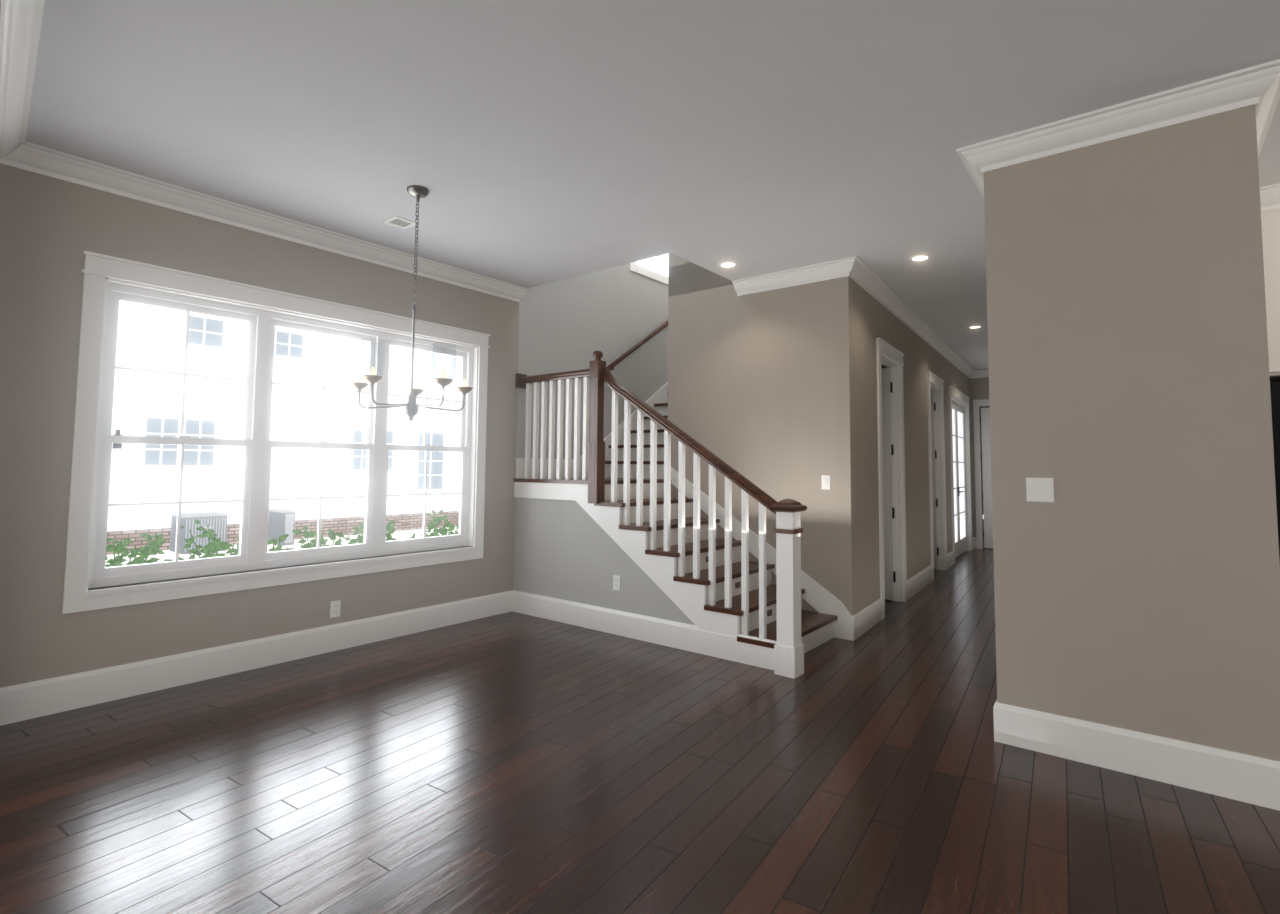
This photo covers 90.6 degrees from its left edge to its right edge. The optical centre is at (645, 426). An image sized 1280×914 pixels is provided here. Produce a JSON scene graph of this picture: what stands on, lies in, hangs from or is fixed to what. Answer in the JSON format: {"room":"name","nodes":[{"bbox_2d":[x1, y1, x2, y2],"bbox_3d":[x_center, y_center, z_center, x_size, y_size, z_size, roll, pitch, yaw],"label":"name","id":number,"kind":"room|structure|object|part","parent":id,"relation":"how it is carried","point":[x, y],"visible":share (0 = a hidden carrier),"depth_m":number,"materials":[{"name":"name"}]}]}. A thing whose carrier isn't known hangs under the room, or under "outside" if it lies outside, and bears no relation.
{"room":"empty dining room","nodes":[
{"label":"empty dining room","id":0,"kind":"room"},
{"bbox_2d":[0,164,518,687],"bbox_3d":[-2.604,-0.054,4.461,0.200,3.350,4.200,-2,-5,38],"label":"wall","id":1,"kind":"structure","parent":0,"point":[47,223],"depth_m":3.73,"materials":[{"name":"beige paint"}]},
{"bbox_2d":[106,511,458,554],"bbox_3d":[-7.635,2.530,16.034,0.030,0.450,36.000,-2,-5,38],"label":"brick","id":2,"kind":"object","parent":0,"point":[412,521],"depth_m":15.64,"materials":[{"name":"red brick"}]},
{"bbox_2d":[516,263,667,458],"bbox_3d":[0.498,-1.058,8.460,0.200,5.900,6.200,-2,-5,38],"label":"wall","id":3,"kind":"structure","parent":0,"point":[610,311],"depth_m":6.92,"materials":[{"name":"beige paint"}]},
{"bbox_2d":[630,253,668,285],"bbox_3d":[0.205,-2.611,8.096,0.170,1.630,1.380,-2,-5,38],"label":"window","id":4,"kind":"structure","parent":3,"relation":"in","point":[650,263],"depth_m":7.96,"materials":[{"name":"white glass"}]},
{"bbox_2d":[514,497,694,624],"bbox_3d":[-0.283,1.163,5.289,2.347,1.059,0.100,-2,-5,38],"label":"wall","id":5,"kind":"structure","parent":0,"point":[560,551],"depth_m":5.48,"materials":[{"name":"grey paint"}]},
{"bbox_2d":[0,529,1279,913],"bbox_3d":[3.229,1.652,3.697,10.200,0.060,22.000,-2,-5,38],"label":"floor","id":6,"kind":"structure","parent":0,"point":[512,762],"depth_m":2.63,"materials":[{"name":"brown wood"}]},
{"bbox_2d":[514,321,836,678],"bbox_3d":[1.700,-0.282,7.437,2.896,4.242,5.994,-2,-5,38],"label":"staircase","id":7,"kind":"structure","parent":6,"relation":"on","point":[711,579],"depth_m":5.03,"materials":[{"name":"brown wood"}]},
{"bbox_3d":[0.388,-1.409,8.093,0.096,1.932,2.975,-2,-5,38],"label":"wall handrail","id":8,"kind":"part","parent":7,"relation":"part of","materials":[{"name":"brown wood"}]},
{"bbox_3d":[-0.121,0.058,5.212,2.762,1.214,0.120,-2,-5,38],"label":"handrail","id":9,"kind":"part","parent":7,"relation":"part of","materials":[{"name":"brown wood"}]},
{"bbox_2d":[1261,209,1279,560],"bbox_3d":[5.231,0.140,3.207,3.350,2.930,1.045,-2,-5,38],"label":"tall cabinet","id":10,"kind":"object","parent":6,"relation":"on","point":[1270,220],"visible":0.02,"depth_m":3.78,"materials":[{"name":"white"}]},
{"bbox_2d":[25,0,1279,369],"bbox_3d":[3.254,-1.571,3.898,10.200,0.300,22.000,-2,-5,38],"label":"ceiling","id":11,"kind":"structure","parent":0,"point":[549,141],"depth_m":3.00,"materials":[{"name":"paint"}]},
{"bbox_2d":[382,215,416,228],"bbox_3d":[-1.713,-1.423,4.425,0.170,0.008,0.170,-2,-5,38],"label":"ceiling vent","id":12,"kind":"object","parent":11,"relation":"in","point":[389,221],"visible":0.96,"depth_m":4.42,"materials":[{"name":"white metal"}]},
{"bbox_2d":[350,185,472,420],"bbox_3d":[-1.383,-0.745,3.834,0.702,1.430,0.729,-2,-5,38],"label":"chandelier","id":13,"kind":"object","parent":11,"relation":"hanging from","point":[411,408],"visible":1,"depth_m":3.83,"materials":[{"name":"silver metal"}]},
{"bbox_3d":[-1.338,-0.376,3.590,0.352,0.201,0.440,-2,-5,38],"label":"glass","id":14,"kind":"part","parent":13,"relation":"part of","materials":[{"name":"clear glass"}]},
{"bbox_2d":[718,261,738,267],"bbox_3d":[0.691,-1.352,5.304,0.176,0.004,0.176,-2,-5,38],"label":"recessed light","id":15,"kind":"object","parent":11,"relation":"in","point":[728,264],"visible":1,"depth_m":5.29,"materials":[{"name":"white"}]},
{"bbox_2d":[908,254,931,261],"bbox_3d":[2.209,-1.353,5.097,0.176,0.004,0.176,-2,-5,38],"label":"recessed light","id":16,"kind":"object","parent":11,"relation":"in","point":[923,257],"visible":1,"depth_m":5.09,"materials":[{"name":"white"}]},
{"bbox_2d":[967,325,982,328],"bbox_3d":[3.935,-1.185,7.566,0.176,0.004,0.176,-2,-5,38],"label":"recessed light","id":17,"kind":"object","parent":11,"relation":"in","point":[975,326],"visible":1,"depth_m":7.57,"materials":[{"name":"white"}]},
{"bbox_2d":[668,253,857,615],"bbox_3d":[2.352,-1.101,7.546,1.825,5.900,4.545,-2,-5,38],"label":"wall block","id":18,"kind":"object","parent":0,"point":[751,377],"depth_m":5.59,"materials":[{"name":"beige paint"}]},
{"bbox_2d":[821,475,829,489],"bbox_3d":[1.485,0.461,5.218,0.072,0.118,0.010,-2,-5,38],"label":"light switch","id":19,"kind":"object","parent":18,"relation":"attached to","point":[825,478],"visible":1,"depth_m":5.21,"materials":[{"name":"white plastic"}]},
{"bbox_2d":[834,276,988,614],"bbox_3d":[3.593,0.394,8.459,7.877,3.050,2.824,3,-5,-38],"label":"wall","id":20,"kind":"structure","parent":0,"point":[872,320],"depth_m":5.72,"materials":[{"name":"beige paint"}]},
{"bbox_2d":[0,0,1279,378],"bbox_3d":[2.417,-1.204,6.515,5.228,0.120,12.891,-2,-5,38],"label":"crown molding","id":21,"kind":"structure","parent":20,"relation":"attached to","point":[20,20],"depth_m":3.35,"materials":[{"name":"white wood"}]},
{"bbox_2d":[0,537,1279,810],"bbox_3d":[2.459,1.695,6.492,5.136,0.190,12.565,-2,-5,38],"label":"baseboard","id":22,"kind":"structure","parent":20,"relation":"attached to","point":[1255,780],"depth_m":3.74,"materials":[{"name":"white wood"}]},
{"bbox_2d":[516,382,851,639],"bbox_3d":[1.185,0.017,6.824,2.830,3.561,4.200,-2,-5,38],"label":"trim","id":23,"kind":"structure","parent":20,"relation":"attached to","point":[816,595],"depth_m":5.69,"materials":[{"name":"wood"}]},
{"bbox_2d":[881,368,895,599],"bbox_3d":[2.241,0.593,6.775,0.795,2.398,0.106,-2,-4,34],"label":"hall door","id":24,"kind":"structure","parent":20,"relation":"in","point":[887,389],"depth_m":6.57,"materials":[{"name":"white wood"}]},
{"bbox_2d":[876,337,989,618],"bbox_3d":[4.128,0.626,8.234,1.182,2.566,6.313,-2,-5,38],"label":"door frame","id":25,"kind":"structure","parent":20,"relation":"attached to","point":[887,355],"depth_m":7.76,"materials":[{"name":"white wood"}]},
{"bbox_2d":[931,391,938,568],"bbox_3d":[3.603,0.730,8.809,0.835,2.398,0.106,-2,-4,34],"label":"hall door","id":26,"kind":"structure","parent":20,"relation":"in","point":[933,404],"depth_m":8.58,"materials":[{"name":"white wood"}]},
{"bbox_2d":[952,400,966,557],"bbox_3d":[4.915,0.811,9.948,0.100,2.398,1.684,-2,-4,34],"label":"french door","id":27,"kind":"structure","parent":20,"relation":"in","point":[959,472],"depth_m":10.15,"materials":[{"name":"white"}]},
{"bbox_2d":[980,408,992,548],"bbox_3d":[6.143,0.867,10.690,0.835,2.398,0.106,-2,-4,32],"label":"end door","id":28,"kind":"structure","parent":20,"relation":"in","point":[985,412],"depth_m":10.85,"materials":[{"name":"white wood"}]},
{"bbox_2d":[984,105,1279,760],"bbox_3d":[5.072,0.290,6.603,1.044,3.050,9.310,-2,-5,38],"label":"wall","id":29,"kind":"structure","parent":0,"point":[1128,358],"depth_m":2.90,"materials":[{"name":"beige paint"}]},
{"bbox_2d":[1026,478,1053,501],"bbox_3d":[1.944,0.312,3.124,0.116,0.118,0.010,-2,-5,38],"label":"light switch","id":30,"kind":"object","parent":29,"relation":"attached to","point":[1037,489],"visible":1,"depth_m":3.12,"materials":[{"name":"white plastic"}]},
{"bbox_2d":[1259,183,1279,211],"bbox_3d":[5.806,-1.409,2.806,4.850,0.120,1.138,-2,-5,38],"label":"crown molding","id":31,"kind":"structure","parent":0,"point":[1270,194],"depth_m":3.78,"materials":[{"name":"white wood"}]},
{"bbox_3d":[-2.324,-0.050,2.087,3.597,3.050,0.483,-2,-5,38],"label":"wall","id":32,"kind":"structure","parent":0,"visible":0},
{"bbox_2d":[62,251,490,613],"bbox_3d":[-2.366,0.095,4.675,0.180,2.022,2.833,-2,-5,38],"label":"window unit","id":33,"kind":"structure","parent":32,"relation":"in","point":[255,497],"depth_m":4.31,"materials":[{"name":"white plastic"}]},
{"bbox_2d":[330,600,340,617],"bbox_3d":[-2.271,1.337,4.643,0.008,0.118,0.072,-2,-5,38],"label":"outlet","id":34,"kind":"object","parent":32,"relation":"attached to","point":[334,605],"visible":1,"depth_m":4.64,"materials":[{"name":"white plastic"}]},
{"bbox_2d":[613,575,619,590],"bbox_3d":[-0.235,1.276,5.173,0.072,0.118,0.008,-2,-5,38],"label":"wall outlet plate","id":35,"kind":"object","parent":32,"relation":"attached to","point":[616,579],"visible":1,"depth_m":5.17,"materials":[{"name":"white plastic"}]},
{"label":"outside","id":36,"kind":"structure","parent":0,"visible":0},
{"bbox_2d":[140,312,445,491],"bbox_3d":[-7.250,-0.234,16.653,0.050,3.950,9.550,-2,-5,38],"label":"windows","id":37,"kind":"structure","parent":36,"point":[209,332],"depth_m":13.86,"materials":[{"name":"white glass"}]},
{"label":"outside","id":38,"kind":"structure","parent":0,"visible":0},
{"bbox_2d":[105,518,983,565],"bbox_3d":[-4.467,2.674,13.525,14.100,0.100,40.000,-2,-5,38],"label":"ground","id":39,"kind":"structure","parent":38,"point":[399,535],"depth_m":14.13,"materials":[{"name":"green plant"}]},
{"bbox_2d":[169,509,296,554],"bbox_3d":[-8.780,2.212,13.566,0.860,0.760,2.140,-2,-5,38],"label":"air-conditioning units","id":40,"kind":"object","parent":39,"relation":"on","point":[281,521],"visible":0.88,"depth_m":12.97,"materials":[{"name":"white metal"}]},
{"bbox_2d":[105,509,458,566],"bbox_3d":[-4.881,1.786,8.899,6.200,1.101,1.241,3,-5,-39],"label":"shrubs","id":41,"kind":"object","parent":39,"relation":"on","point":[153,548],"visible":0.2,"depth_m":8.38,"materials":[{"name":"green plant"}]},
{"bbox_2d":[107,301,460,530],"bbox_3d":[-7.649,-2.184,16.368,0.100,9.000,36.000,-2,-5,38],"label":"house","id":42,"kind":"structure","parent":39,"relation":"on","point":[148,337],"depth_m":14.89,"materials":[{"name":"white"}]},
{"bbox_2d":[112,429,122,448],"bbox_3d":[-10.429,0.251,12.526,0.120,0.380,0.120,-2,-5,38],"label":"lantern","id":43,"kind":"object","parent":42,"relation":"attached to","point":[117,432],"visible":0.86,"depth_m":12.50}
]}

